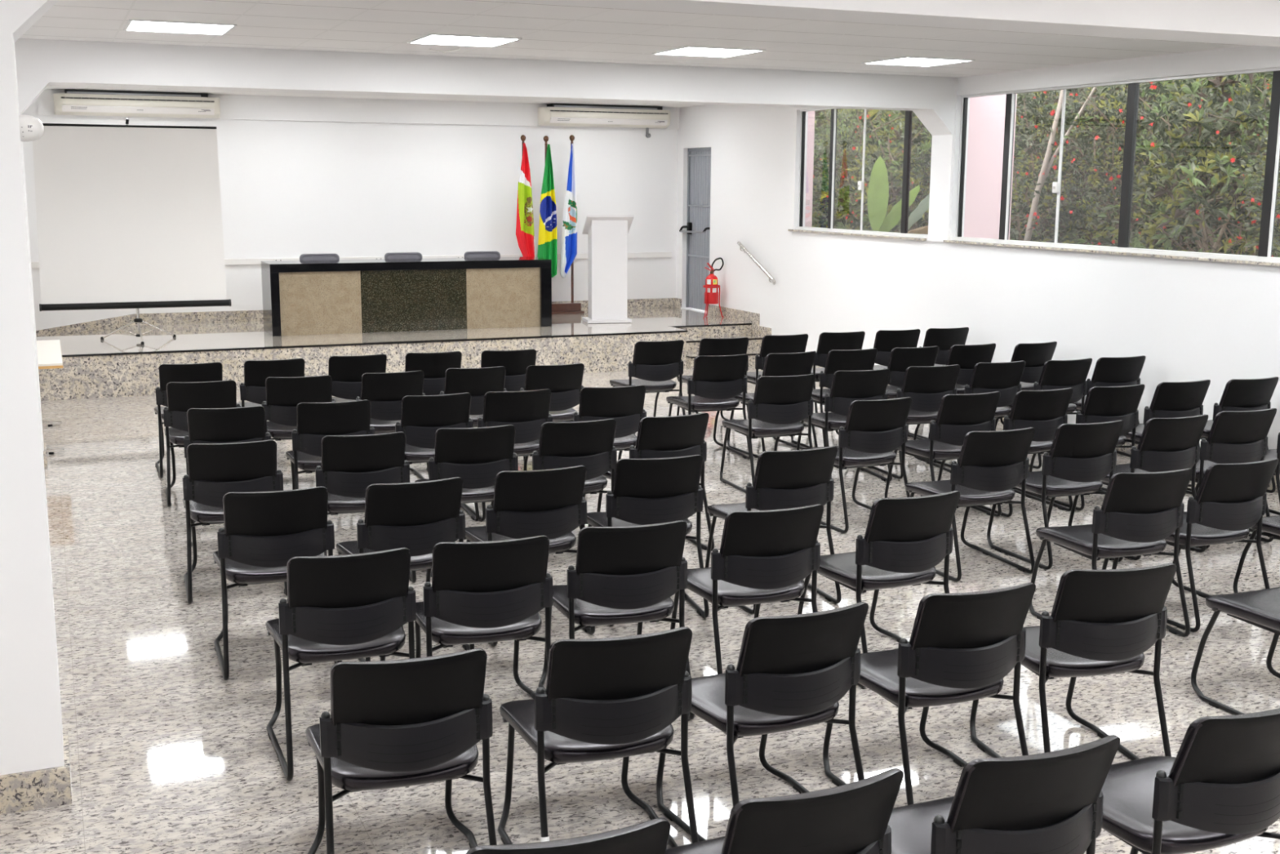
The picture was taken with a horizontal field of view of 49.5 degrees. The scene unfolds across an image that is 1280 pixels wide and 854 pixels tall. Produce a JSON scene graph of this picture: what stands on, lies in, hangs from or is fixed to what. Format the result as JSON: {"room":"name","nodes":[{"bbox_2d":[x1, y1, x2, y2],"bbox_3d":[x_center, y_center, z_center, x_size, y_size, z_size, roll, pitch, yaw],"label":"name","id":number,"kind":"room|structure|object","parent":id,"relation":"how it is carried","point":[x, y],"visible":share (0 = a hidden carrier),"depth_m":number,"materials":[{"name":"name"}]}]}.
{"room":"assembly chamber","nodes":[
{"label":"assembly chamber","id":0,"kind":"room"},
{"bbox_2d":[21,89,679,330],"bbox_3d":[-3.774,-2.562,17.814,9.570,3.225,0.250,-4,11,-23],"label":"wall","id":1,"kind":"structure","parent":0,"point":[344,177],"depth_m":17.90,"materials":[{"name":"white paint"}]},
{"bbox_2d":[53,88,220,118],"bbox_3d":[-5.913,-3.808,16.366,1.850,0.282,0.288,-4,11,-23],"label":"air conditioner","id":2,"kind":"object","parent":1,"relation":"attached to","point":[72,102],"visible":1,"depth_m":16.26,"materials":[{"name":"beige plastic"}]},
{"bbox_2d":[64,88,208,97],"bbox_3d":[-5.932,-3.927,16.365,1.580,0.047,0.235,-4,11,-23],"label":"grille","id":3,"kind":"object","parent":2,"relation":"attached to","point":[68,93],"depth_m":16.19,"materials":[{"name":"black"}]},
{"bbox_2d":[35,297,675,337],"bbox_3d":[-3.817,-1.313,17.925,9.420,0.454,0.020,-4,11,-23],"label":"baseboard","id":4,"kind":"structure","parent":1,"relation":"attached to","point":[82,328],"depth_m":17.12,"materials":[{"name":"stone"}]},
{"bbox_2d":[537,103,670,128],"bbox_3d":[-0.449,-4.181,18.665,1.850,0.282,0.288,-4,11,-23],"label":"air conditioner","id":5,"kind":"object","parent":1,"relation":"attached to","point":[554,114],"visible":1,"depth_m":18.53,"materials":[{"name":"white plastic"}]},
{"bbox_2d":[19,0,1250,107],"bbox_3d":[0.286,-2.548,7.922,9.780,0.250,21.350,-4,11,-23],"label":"ceiling","id":6,"kind":"structure","parent":0,"point":[557,33],"depth_m":9.80,"materials":[{"name":"paint"}]},
{"bbox_2d":[123,19,236,35],"bbox_3d":[-3.103,-2.688,9.339,0.670,0.010,0.670,-4,11,-23],"label":"recessed light","id":7,"kind":"object","parent":6,"relation":"in","point":[140,25],"visible":1,"depth_m":9.31,"materials":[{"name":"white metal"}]},
{"bbox_2d":[14,38,957,111],"bbox_3d":[-1.337,-2.957,11.765,9.420,0.305,0.360,-4,11,-23],"label":"ceiling beam","id":8,"kind":"structure","parent":6,"relation":"attached to","point":[55,62],"depth_m":11.51,"materials":[{"name":"white paint"}]},
{"bbox_2d":[479,0,1279,47],"bbox_3d":[1.156,-1.921,6.009,9.420,0.305,0.360,-4,11,-23],"label":"ceiling beam","id":9,"kind":"structure","parent":6,"relation":"attached to","point":[1237,22],"depth_m":6.15,"materials":[{"name":"white paint"}]},
{"bbox_2d":[0,365,1279,853],"bbox_3d":[0.727,1.008,7.504,9.420,0.150,18.690,-4,11,-23],"label":"floor","id":10,"kind":"structure","parent":0,"point":[168,754],"depth_m":6.12,"materials":[{"name":"stone"}]},
{"bbox_2d":[0,0,64,774],"bbox_3d":[-2.212,-0.105,4.877,0.660,2.921,0.344,-4,11,-23],"label":"column","id":11,"kind":"structure","parent":10,"relation":"on","point":[31,728],"depth_m":4.79,"materials":[{"name":"white paint"}]},
{"bbox_2d":[0,728,72,814],"bbox_3d":[-2.331,1.272,5.073,0.456,0.140,0.380,-4,11,-23],"label":"trim","id":12,"kind":"structure","parent":11,"relation":"attached to","point":[33,789],"depth_m":4.95,"materials":[{"name":"stone"}]},
{"bbox_2d":[154,361,222,478],"bbox_3d":[-3.460,-0.098,10.705,0.563,0.873,0.716,-3,11,-20],"label":"chair","id":13,"kind":"object","parent":10,"relation":"on","point":[208,371],"visible":0.35,"depth_m":10.37,"materials":[{"name":"black plastic"}]},
{"bbox_2d":[163,379,241,506],"bbox_3d":[-3.079,0.066,9.791,0.563,0.873,0.716,-3,11,-18],"label":"chair","id":14,"kind":"object","parent":10,"relation":"on","point":[182,397],"visible":0.54,"depth_m":9.46,"materials":[{"name":"black plastic"}]},
{"bbox_2d":[183,405,271,546],"bbox_3d":[-2.583,0.258,8.729,0.563,0.873,0.716,-3,10,-16],"label":"chair","id":15,"kind":"object","parent":10,"relation":"on","point":[246,424],"visible":0.35,"depth_m":8.38,"materials":[{"name":"black plastic"}]},
{"bbox_2d":[182,440,287,604],"bbox_3d":[-2.233,0.456,7.625,0.563,0.873,0.716,-3,11,-18],"label":"chair","id":16,"kind":"object","parent":10,"relation":"on","point":[215,470],"visible":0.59,"depth_m":7.30,"materials":[{"name":"black plastic"}]},
{"bbox_2d":[236,358,305,407],"bbox_3d":[-2.908,-0.137,10.947,0.563,0.873,0.716,-4,11,-22],"label":"chair","id":17,"kind":"object","parent":10,"relation":"on","point":[253,390],"visible":0.31,"depth_m":10.61,"materials":[{"name":"black plastic"}]},
{"bbox_2d":[213,486,342,679],"bbox_3d":[-1.718,0.655,6.517,0.563,0.873,0.716,-3,11,-19],"label":"chair","id":18,"kind":"object","parent":10,"relation":"on","point":[263,531],"visible":0.76,"depth_m":6.20,"materials":[{"name":"black plastic"}]},
{"bbox_2d":[262,374,336,440],"bbox_3d":[-2.475,0.022,10.061,0.563,0.873,0.716,-3,10,-17],"label":"chair","id":19,"kind":"object","parent":10,"relation":"on","point":[283,394],"visible":0.45,"depth_m":9.73,"materials":[{"name":"black plastic"}]},
{"bbox_2d":[285,400,374,489],"bbox_3d":[-1.998,0.218,8.973,0.563,0.873,0.716,-3,11,-18],"label":"chair","id":20,"kind":"object","parent":10,"relation":"on","point":[315,421],"visible":0.56,"depth_m":8.64,"materials":[{"name":"black plastic"}]},
{"bbox_2d":[266,546,416,780],"bbox_3d":[-1.181,0.841,5.485,0.563,0.873,0.716,-3,11,-20],"label":"chair","id":21,"kind":"object","parent":10,"relation":"on","point":[348,606],"visible":0.86,"depth_m":5.18,"materials":[{"name":"black plastic"}]},
{"bbox_2d":[328,354,386,401],"bbox_3d":[-2.327,-0.186,11.240,0.563,0.873,0.716,-4,11,-22],"label":"chair","id":22,"kind":"object","parent":10,"relation":"on","point":[346,372],"visible":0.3,"depth_m":10.90,"materials":[{"name":"black plastic"}]},
{"bbox_2d":[315,431,416,582],"bbox_3d":[-1.599,0.415,7.877,0.563,0.873,0.716,-3,11,-19],"label":"chair","id":23,"kind":"object","parent":10,"relation":"on","point":[350,464],"visible":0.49,"depth_m":7.55,"materials":[{"name":"black plastic"}]},
{"bbox_2d":[355,370,428,479],"bbox_3d":[-1.891,-0.017,10.303,0.563,0.873,0.716,-4,11,-23],"label":"chair","id":24,"kind":"object","parent":10,"relation":"on","point":[385,392],"visible":0.47,"depth_m":9.97,"materials":[{"name":"black plastic"}]},
{"bbox_2d":[35,307,762,400],"bbox_3d":[-3.231,-0.936,16.595,9.420,0.456,3.012,-4,11,-23],"label":"stage","id":25,"kind":"object","parent":10,"relation":"on","point":[130,374],"visible":0.46,"depth_m":15.66,"materials":[{"name":"stone"}]},
{"bbox_2d":[32,118,231,344],"bbox_3d":[-5.480,-2.117,15.013,1.980,2.396,0.668,-4,11,-22],"label":"projection screen","id":26,"kind":"object","parent":25,"relation":"on","point":[129,216],"visible":0.98,"depth_m":15.05,"materials":[{"name":"white fabric"}]},
{"bbox_2d":[261,256,551,336],"bbox_3d":[-2.764,-1.593,16.675,3.365,0.817,0.680,-4,11,-23],"label":"desk","id":27,"kind":"object","parent":25,"relation":"on","point":[324,296],"visible":1,"depth_m":16.35,"materials":[{"name":"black stone"}]},
{"bbox_2d":[551,302,584,314],"bbox_3d":[-1.246,-1.591,18.669,0.960,0.135,0.280,-4,11,-23],"label":"flag stand","id":28,"kind":"object","parent":25,"relation":"on","point":[557,308],"visible":0.44,"depth_m":18.69,"materials":[{"name":"brown wood"}]},
{"bbox_2d":[515,134,535,257],"bbox_3d":[-1.504,-2.706,18.317,0.280,2.252,0.149,-4,11,-23],"label":"flag","id":29,"kind":"object","parent":28,"relation":"on","point":[525,236],"visible":0.78,"depth_m":18.26,"materials":[{"name":"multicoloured fabric"}]},
{"bbox_2d":[537,135,557,277],"bbox_3d":[-1.234,-2.719,18.411,0.220,2.246,0.165,-9,14,-44],"label":"flag","id":30,"kind":"object","parent":28,"relation":"on","point":[548,233],"visible":0.86,"depth_m":18.40,"materials":[{"name":"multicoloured fabric"}]},
{"bbox_2d":[560,134,577,302],"bbox_3d":[-0.938,-2.747,18.534,0.234,2.264,0.142,-8,13,-40],"label":"flag","id":31,"kind":"object","parent":28,"relation":"on","point":[569,232],"visible":1,"depth_m":18.54,"materials":[{"name":"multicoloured fabric"}]},
{"bbox_2d":[582,214,634,323],"bbox_3d":[-0.411,-2.005,17.549,0.590,1.352,0.460,-2,10,-11],"label":"lectern","id":32,"kind":"object","parent":25,"relation":"on","point":[607,234],"visible":1,"depth_m":17.41,"materials":[{"name":"white wood"}]},
{"bbox_2d":[305,648,497,853],"bbox_3d":[-0.763,1.039,4.383,0.563,0.873,0.716,-3,11,-18],"label":"chair","id":33,"kind":"object","parent":10,"relation":"on","point":[394,723],"visible":0.99,"depth_m":4.07,"materials":[{"name":"black plastic"}]},
{"bbox_2d":[335,476,474,661],"bbox_3d":[-1.153,0.625,6.707,0.563,0.873,0.716,-4,11,-24],"label":"chair","id":34,"kind":"object","parent":10,"relation":"on","point":[417,516],"visible":0.61,"depth_m":6.38,"materials":[{"name":"black plastic"}]},
{"bbox_2d":[404,351,462,395],"bbox_3d":[-1.751,-0.223,11.468,0.563,0.873,0.716,-3,11,-19],"label":"chair","id":35,"kind":"object","parent":10,"relation":"on","point":[434,366],"visible":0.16,"depth_m":11.13,"materials":[{"name":"black plastic"}]},
{"bbox_2d":[395,392,479,520],"bbox_3d":[-1.421,0.168,9.275,0.563,0.873,0.716,-4,11,-22],"label":"chair","id":36,"kind":"object","parent":10,"relation":"on","point":[421,416],"visible":0.47,"depth_m":8.95,"materials":[{"name":"black plastic"}]},
{"bbox_2d":[414,424,518,577],"bbox_3d":[-1.014,0.375,8.122,0.563,0.873,0.716,-3,11,-18],"label":"chair","id":37,"kind":"object","parent":10,"relation":"on","point":[476,455],"visible":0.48,"depth_m":7.79,"materials":[{"name":"black plastic"}]},
{"bbox_2d":[426,365,507,471],"bbox_3d":[-1.313,-0.061,10.573,0.563,0.873,0.716,-3,11,-20],"label":"chair","id":38,"kind":"object","parent":10,"relation":"on","point":[477,382],"visible":0.31,"depth_m":10.24,"materials":[{"name":"black plastic"}]},
{"bbox_2d":[414,535,552,698],"bbox_3d":[-0.657,0.807,5.696,0.563,0.873,0.716,-3,10,-16],"label":"chair","id":39,"kind":"object","parent":10,"relation":"on","point":[480,592],"visible":0.88,"depth_m":5.38,"materials":[{"name":"black plastic"}]},
{"bbox_2d":[463,388,552,520],"bbox_3d":[-0.905,0.138,9.463,0.563,0.873,0.716,-3,11,-20],"label":"chair","id":40,"kind":"object","parent":10,"relation":"on","point":[526,411],"visible":0.48,"depth_m":9.14,"materials":[{"name":"black plastic"}]},
{"bbox_2d":[480,349,536,391],"bbox_3d":[-1.151,-0.250,11.646,0.563,0.873,0.716,-3,10,-16],"label":"chair","id":41,"kind":"object","parent":10,"relation":"on","point":[516,362],"visible":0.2,"depth_m":11.30,"materials":[{"name":"black plastic"}]},
{"bbox_2d":[463,465,595,646],"bbox_3d":[-0.583,0.577,6.999,0.563,0.873,0.716,-4,11,-22],"label":"chair","id":42,"kind":"object","parent":10,"relation":"on","point":[551,503],"visible":0.68,"depth_m":6.67,"materials":[{"name":"black plastic"}]},
{"bbox_2d":[519,363,584,470],"bbox_3d":[-0.743,-0.091,10.763,0.563,0.873,0.716,-4,11,-21],"label":"chair","id":43,"kind":"object","parent":10,"relation":"on","point":[564,382],"visible":0.46,"depth_m":10.45,"materials":[{"name":"black plastic"}]},
{"bbox_2d":[465,817,671,853],"bbox_3d":[-0.249,1.235,3.295,0.563,0.873,0.716,-3,11,-19],"label":"chair","id":44,"kind":"object","parent":10,"relation":"on","point":[651,836],"visible":1,"depth_m":2.92,"materials":[{"name":"black plastic"}]},
{"bbox_2d":[532,418,617,528],"bbox_3d":[-0.455,0.341,8.336,0.563,0.873,0.716,-3,11,-20],"label":"chair","id":45,"kind":"object","parent":10,"relation":"on","point":[588,444],"visible":0.48,"depth_m":8.01,"materials":[{"name":"black plastic"}]},
{"bbox_2d":[497,626,698,847],"bbox_3d":[-0.149,1.006,4.590,0.563,0.873,0.716,-3,11,-18],"label":"chair","id":46,"kind":"object","parent":10,"relation":"on","point":[604,698],"visible":0.98,"depth_m":4.28,"materials":[{"name":"black plastic"}]},
{"bbox_2d":[573,385,646,460],"bbox_3d":[-0.265,0.103,9.683,0.563,0.873,0.716,-3,10,-17],"label":"chair","id":47,"kind":"object","parent":10,"relation":"on","point":[624,404],"visible":0.45,"depth_m":9.35,"materials":[{"name":"black plastic"}]},
{"bbox_2d":[537,520,694,719],"bbox_3d":[-0.113,0.767,5.944,0.563,0.873,0.716,-3,11,-17],"label":"chair","id":48,"kind":"object","parent":10,"relation":"on","point":[627,574],"visible":0.84,"depth_m":5.63,"materials":[{"name":"black plastic"}]},
{"bbox_2d":[586,454,709,626],"bbox_3d":[0.015,0.526,7.306,0.563,0.873,0.716,-3,10,-16],"label":"chair","id":49,"kind":"object","parent":10,"relation":"on","point":[652,491],"visible":0.71,"depth_m":6.98,"materials":[{"name":"black plastic"}]},
{"bbox_2d":[609,339,685,434],"bbox_3d":[0.062,-0.368,12.352,0.563,0.873,0.716,-4,11,-21],"label":"chair","id":50,"kind":"object","parent":10,"relation":"on","point":[655,363],"visible":0.74,"depth_m":12.04,"materials":[{"name":"black plastic"}]},
{"bbox_2d":[596,412,714,551],"bbox_3d":[0.076,0.309,8.535,0.563,0.873,0.716,-5,11,-26],"label":"chair","id":51,"kind":"object","parent":10,"relation":"on","point":[658,437],"visible":0.41,"depth_m":8.21,"materials":[{"name":"black plastic"}]},
{"bbox_2d":[666,354,750,459],"bbox_3d":[0.551,-0.193,11.383,0.563,0.873,0.716,-3,11,-19],"label":"chair","id":52,"kind":"object","parent":10,"relation":"on","point":[716,380],"visible":0.89,"depth_m":11.08,"materials":[{"name":"black plastic"}]},
{"bbox_2d":[670,503,823,674],"bbox_3d":[0.471,0.720,6.228,0.563,0.873,0.716,-3,11,-20],"label":"chair","id":53,"kind":"object","parent":10,"relation":"on","point":[764,556],"visible":0.84,"depth_m":5.92,"materials":[{"name":"black plastic"}]},
{"bbox_2d":[656,601,868,841],"bbox_3d":[0.420,0.969,4.821,0.563,0.873,0.716,-4,11,-25],"label":"chair","id":54,"kind":"object","parent":10,"relation":"on","point":[792,672],"visible":0.86,"depth_m":4.52,"materials":[{"name":"black plastic"}]},
{"bbox_2d":[720,373,815,493],"bbox_3d":[0.947,0.009,10.258,0.563,0.873,0.716,-3,11,-19],"label":"chair","id":55,"kind":"object","parent":10,"relation":"on","point":[779,404],"visible":0.91,"depth_m":9.96,"materials":[{"name":"black plastic"}]},
{"bbox_2d":[727,351,817,457],"bbox_3d":[1.101,-0.224,11.577,0.563,0.873,0.716,-4,11,-24],"label":"chair","id":56,"kind":"object","parent":10,"relation":"on","point":[791,363],"visible":0.32,"depth_m":11.25,"materials":[{"name":"black plastic"}]},
{"bbox_2d":[705,445,841,613],"bbox_3d":[0.710,0.491,7.529,0.563,0.873,0.716,-4,11,-22],"label":"chair","id":57,"kind":"object","parent":10,"relation":"on","point":[784,479],"visible":0.66,"depth_m":7.20,"materials":[{"name":"black plastic"}]},
{"bbox_2d":[665,768,903,853],"bbox_3d":[0.289,1.198,3.527,0.563,0.873,0.716,-4,11,-25],"label":"chair","id":58,"kind":"object","parent":10,"relation":"on","point":[854,817],"visible":0.98,"depth_m":3.17,"materials":[{"name":"black plastic"}]},
{"bbox_2d":[791,348,877,447],"bbox_3d":[1.659,-0.264,11.819,0.563,0.873,0.716,-3,11,-20],"label":"chair","id":59,"kind":"object","parent":10,"relation":"on","point":[856,359],"visible":0.35,"depth_m":11.49,"materials":[{"name":"black plastic"}]},
{"bbox_2d":[811,331,865,413],"bbox_3d":[1.781,-0.500,13.159,0.563,0.873,0.716,-3,11,-17],"label":"chair","id":60,"kind":"object","parent":10,"relation":"on","point":[828,341],"visible":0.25,"depth_m":12.82,"materials":[{"name":"black plastic"}]},
{"bbox_2d":[796,368,892,481],"bbox_3d":[1.545,-0.044,10.579,0.563,0.873,0.716,-3,11,-18],"label":"chair","id":61,"kind":"object","parent":10,"relation":"on","point":[847,387],"visible":0.57,"depth_m":10.26,"materials":[{"name":"black plastic"}]},
{"bbox_2d":[801,396,911,533],"bbox_3d":[1.427,0.199,9.204,0.563,0.873,0.716,-4,11,-23],"label":"chair","id":62,"kind":"object","parent":10,"relation":"on","point":[873,428],"visible":0.77,"depth_m":8.89,"materials":[{"name":"black plastic"}]},
{"bbox_2d":[797,490,960,688],"bbox_3d":[1.108,0.679,6.483,0.563,0.873,0.716,-4,11,-24],"label":"chair","id":63,"kind":"object","parent":10,"relation":"on","point":[903,543],"visible":0.92,"depth_m":6.18,"materials":[{"name":"black plastic"}]},
{"bbox_2d":[883,346,938,439],"bbox_3d":[2.208,-0.294,12.013,0.563,0.873,0.716,-4,11,-21],"label":"chair","id":64,"kind":"object","parent":10,"relation":"on","point":[900,358],"visible":0.35,"depth_m":11.67,"materials":[{"name":"black plastic"}]},
{"bbox_2d":[867,364,959,479],"bbox_3d":[2.127,-0.086,10.837,0.563,0.873,0.716,-3,11,-18],"label":"chair","id":65,"kind":"object","parent":10,"relation":"on","point":[926,386],"visible":0.53,"depth_m":10.51,"materials":[{"name":"black plastic"}]},
{"bbox_2d":[822,582,1035,804],"bbox_3d":[1.052,0.927,5.079,0.563,0.873,0.716,-4,11,-21],"label":"chair","id":66,"kind":"object","parent":10,"relation":"on","point":[961,647],"visible":0.91,"depth_m":4.77,"materials":[{"name":"black plastic"}]},
{"bbox_2d":[884,391,1001,516],"bbox_3d":[2.068,0.156,9.468,0.563,0.873,0.716,-4,11,-22],"label":"chair","id":67,"kind":"object","parent":10,"relation":"on","point":[958,415],"visible":0.68,"depth_m":9.15,"materials":[{"name":"black plastic"}]},
{"bbox_2d":[907,342,995,439],"bbox_3d":[2.748,-0.330,12.234,0.563,0.873,0.716,-4,11,-22],"label":"chair","id":68,"kind":"object","parent":10,"relation":"on","point":[967,356],"visible":0.3,"depth_m":11.89,"materials":[{"name":"black plastic"}]},
{"bbox_2d":[905,426,1035,582],"bbox_3d":[1.918,0.392,8.130,0.563,0.873,0.716,-3,11,-21],"label":"chair","id":69,"kind":"object","parent":10,"relation":"on","point":[990,464],"visible":0.79,"depth_m":7.83,"materials":[{"name":"black plastic"}]},
{"bbox_2d":[928,360,1025,467],"bbox_3d":[2.686,-0.126,11.079,0.563,0.873,0.716,-3,11,-20],"label":"chair","id":70,"kind":"object","parent":10,"relation":"on","point":[1005,378],"visible":0.44,"depth_m":10.75,"materials":[{"name":"black plastic"}]},
{"bbox_2d":[888,734,1119,853],"bbox_3d":[0.882,1.162,3.749,0.563,0.873,0.716,-4,11,-22],"label":"chair","id":71,"kind":"object","parent":10,"relation":"on","point":[1049,802],"visible":0.91,"depth_m":3.41,"materials":[{"name":"black plastic"}]},
{"bbox_2d":[976,387,1073,516],"bbox_3d":[2.611,0.126,9.658,0.563,0.873,0.716,-4,11,-21],"label":"chair","id":72,"kind":"object","parent":10,"relation":"on","point":[1043,411],"visible":0.48,"depth_m":9.33,"materials":[{"name":"black plastic"}]},
{"bbox_2d":[1000,341,1057,424],"bbox_3d":[3.311,-0.353,12.380,0.563,0.873,0.716,-5,11,-26],"label":"chair","id":73,"kind":"object","parent":10,"relation":"on","point":[1035,355],"visible":0.27,"depth_m":12.05,"materials":[{"name":"black plastic"}]},
{"bbox_2d":[995,358,1092,468],"bbox_3d":[3.256,-0.153,11.250,0.563,0.873,0.716,-4,11,-23],"label":"chair","id":74,"kind":"object","parent":10,"relation":"on","point":[1055,374],"visible":0.34,"depth_m":10.91,"materials":[{"name":"black plastic"}]},
{"bbox_2d":[986,420,1124,569],"bbox_3d":[2.513,0.349,8.391,0.563,0.873,0.716,-3,11,-20],"label":"chair","id":75,"kind":"object","parent":10,"relation":"on","point":[1080,455],"visible":0.82,"depth_m":8.08,"materials":[{"name":"black plastic"}]},
{"bbox_2d":[969,563,1176,759],"bbox_3d":[1.667,0.879,5.370,0.563,0.873,0.716,-2,10,-13],"label":"chair","id":76,"kind":"object","parent":10,"relation":"on","point":[1100,622],"visible":0.79,"depth_m":5.06,"materials":[{"name":"black plastic"}]},
{"bbox_2d":[1028,383,1144,510],"bbox_3d":[3.169,0.094,9.856,0.563,0.873,0.716,-3,11,-20],"label":"chair","id":77,"kind":"object","parent":10,"relation":"on","point":[1110,403],"visible":0.43,"depth_m":9.52,"materials":[{"name":"black plastic"}]},
{"bbox_2d":[1072,355,1146,457],"bbox_3d":[3.760,-0.186,11.456,0.563,0.873,0.716,-3,11,-19],"label":"chair","id":78,"kind":"object","parent":10,"relation":"on","point":[1122,371],"visible":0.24,"depth_m":11.11,"materials":[{"name":"black plastic"}]},
{"bbox_2d":[1029,467,1192,636],"bbox_3d":[2.385,0.587,7.043,0.563,0.873,0.716,-3,11,-17],"label":"chair","id":79,"kind":"object","parent":10,"relation":"on","point":[1138,511],"visible":0.88,"depth_m":6.74,"materials":[{"name":"black plastic"}]},
{"bbox_2d":[1067,413,1208,559],"bbox_3d":[3.092,0.315,8.605,0.563,0.873,0.716,-4,11,-22],"label":"chair","id":80,"kind":"object","parent":10,"relation":"on","point":[1165,444],"visible":0.56,"depth_m":8.28,"materials":[{"name":"black plastic"}]},
{"bbox_2d":[1101,379,1210,494],"bbox_3d":[3.719,0.055,10.096,0.563,0.873,0.716,-4,11,-21],"label":"chair","id":81,"kind":"object","parent":10,"relation":"on","point":[1170,399],"visible":0.33,"depth_m":9.76,"materials":[{"name":"black plastic"}]},
{"bbox_2d":[1101,707,1279,853],"bbox_3d":[1.529,1.118,4.021,0.563,0.873,0.716,-4,11,-23],"label":"chair","id":82,"kind":"object","parent":10,"relation":"on","point":[1221,787],"visible":0.84,"depth_m":3.70,"materials":[{"name":"black plastic"}]},
{"bbox_2d":[1111,457,1278,631],"bbox_3d":[2.902,0.549,7.277,0.563,0.873,0.716,-4,11,-23],"label":"chair","id":83,"kind":"object","parent":10,"relation":"on","point":[1231,499],"visible":0.72,"depth_m":6.96,"materials":[{"name":"black plastic"}]},
{"bbox_2d":[1186,376,1278,493],"bbox_3d":[4.279,0.029,10.262,0.563,0.873,0.716,-3,11,-21],"label":"chair","id":84,"kind":"object","parent":10,"relation":"on","point":[1238,394],"visible":0.38,"depth_m":9.92,"materials":[{"name":"black plastic"}]},
{"bbox_2d":[1190,408,1276,548],"bbox_3d":[3.625,0.273,8.864,0.563,0.873,0.716,-3,11,-20],"label":"chair","id":85,"kind":"object","parent":10,"relation":"on","point":[1233,437],"visible":0.53,"depth_m":8.53,"materials":[{"name":"black plastic"}]},
{"bbox_2d":[1191,586,1279,715],"bbox_3d":[2.798,0.796,5.882,0.563,0.873,0.716,-4,11,-21],"label":"chair","id":86,"kind":"object","parent":10,"relation":"on","point":[1260,608],"visible":0.98,"depth_m":5.98,"materials":[{"name":"black plastic"}]},
{"bbox_2d":[675,45,1279,449],"bbox_3d":[4.657,-1.155,10.175,0.150,3.225,21.150,-4,11,-23],"label":"wall","id":87,"kind":"structure","parent":0,"point":[1191,320],"depth_m":13.18,"materials":[{"name":"white paint"}]},
{"bbox_2d":[679,146,711,311],"bbox_3d":[0.792,-2.692,18.993,0.171,2.216,0.877,-4,11,-23],"label":"door","id":88,"kind":"structure","parent":87,"relation":"in","point":[699,159],"depth_m":19.11,"materials":[{"name":"grey metal"}]},
{"bbox_2d":[787,107,928,240],"bbox_3d":[2.409,-2.808,15.190,0.195,1.408,2.810,-4,11,-23],"label":"window","id":89,"kind":"structure","parent":87,"relation":"in","point":[904,234],"depth_m":15.41,"materials":[{"name":"white metal"}]},
{"bbox_2d":[912,109,955,242],"bbox_3d":[2.869,-2.467,13.675,0.264,1.276,0.344,-4,11,-23],"label":"column","id":90,"kind":"structure","parent":87,"relation":"attached to","point":[940,123],"depth_m":13.67,"materials":[{"name":"white paint"}]},
{"bbox_2d":[943,67,1279,266],"bbox_3d":[4.262,-2.038,10.912,0.195,1.408,5.980,-4,11,-23],"label":"window","id":91,"kind":"structure","parent":87,"relation":"in","point":[1264,257],"depth_m":11.49,"materials":[{"name":"white metal"}]},
{"label":"outside","id":92,"kind":"structure","parent":0,"visible":0},
{"bbox_3d":[9.399,-2.267,26.858,21.630,0.250,48.000,-4,11,-23],"label":"ground","id":93,"kind":"structure","parent":92,"visible":0},
{"bbox_2d":[811,108,919,231],"bbox_3d":[2.864,-3.273,20.826,2.719,4.260,2.760,-6,12,-33],"label":"flowering shrub","id":94,"kind":"object","parent":93,"relation":"on","point":[824,134],"visible":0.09,"depth_m":20.03,"materials":[{"name":"green plant"}]},
{"bbox_2d":[811,155,929,234],"bbox_3d":[2.994,-1.938,16.819,0.754,2.654,2.577,-6,12,-33],"label":"banana plant","id":95,"kind":"object","parent":93,"relation":"on","point":[878,185],"visible":0.38,"depth_m":16.61,"materials":[{"name":"green plant"}]},
{"bbox_2d":[811,108,932,232],"bbox_3d":[3.597,-3.017,19.405,2.719,4.260,2.760,5,11,23],"label":"flowering shrub","id":96,"kind":"object","parent":93,"relation":"on","point":[846,129],"visible":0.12,"depth_m":19.07,"materials":[{"name":"green plant"}]},
{"bbox_2d":[834,109,1040,239],"bbox_3d":[3.972,-2.932,18.076,2.777,4.191,2.767,-2,10,-14],"label":"flowering shrub","id":97,"kind":"object","parent":93,"relation":"on","point":[895,177],"visible":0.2,"depth_m":17.86,"materials":[{"name":"green plant"}]},
{"bbox_2d":[963,93,1017,239],"bbox_3d":[3.388,-2.030,13.992,0.580,3.600,0.340,-4,11,-23],"label":"pillar","id":98,"kind":"structure","parent":93,"relation":"on","point":[986,113],"depth_m":13.72,"materials":[{"name":"pink"}]},
{"bbox_2d":[1008,84,1173,248],"bbox_3d":[4.698,-2.508,15.998,2.519,4.091,2.735,-6,12,-34],"label":"flowering shrub","id":99,"kind":"object","parent":93,"relation":"on","point":[1030,104],"visible":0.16,"depth_m":15.50,"materials":[{"name":"green plant"}]},
{"bbox_2d":[1022,74,1258,253],"bbox_3d":[5.307,-2.311,14.907,2.519,4.091,2.735,6,11,28],"label":"flowering shrub","id":100,"kind":"object","parent":93,"relation":"on","point":[1113,100],"visible":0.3,"depth_m":14.49,"materials":[{"name":"green plant"}]},
{"bbox_2d":[1097,71,1279,257],"bbox_3d":[5.720,-2.109,13.495,2.777,4.191,2.767,-6,12,-33],"label":"flowering shrub","id":101,"kind":"object","parent":93,"relation":"on","point":[1246,105],"visible":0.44,"depth_m":13.11,"materials":[{"name":"green plant"}]},
{"bbox_2d":[1217,78,1279,257],"bbox_3d":[6.458,-1.764,12.438,2.760,4.260,2.719,-3,11,-17],"label":"flowering shrub","id":102,"kind":"object","parent":93,"relation":"on","point":[1260,185],"visible":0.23,"depth_m":12.29,"materials":[{"name":"green plant"}]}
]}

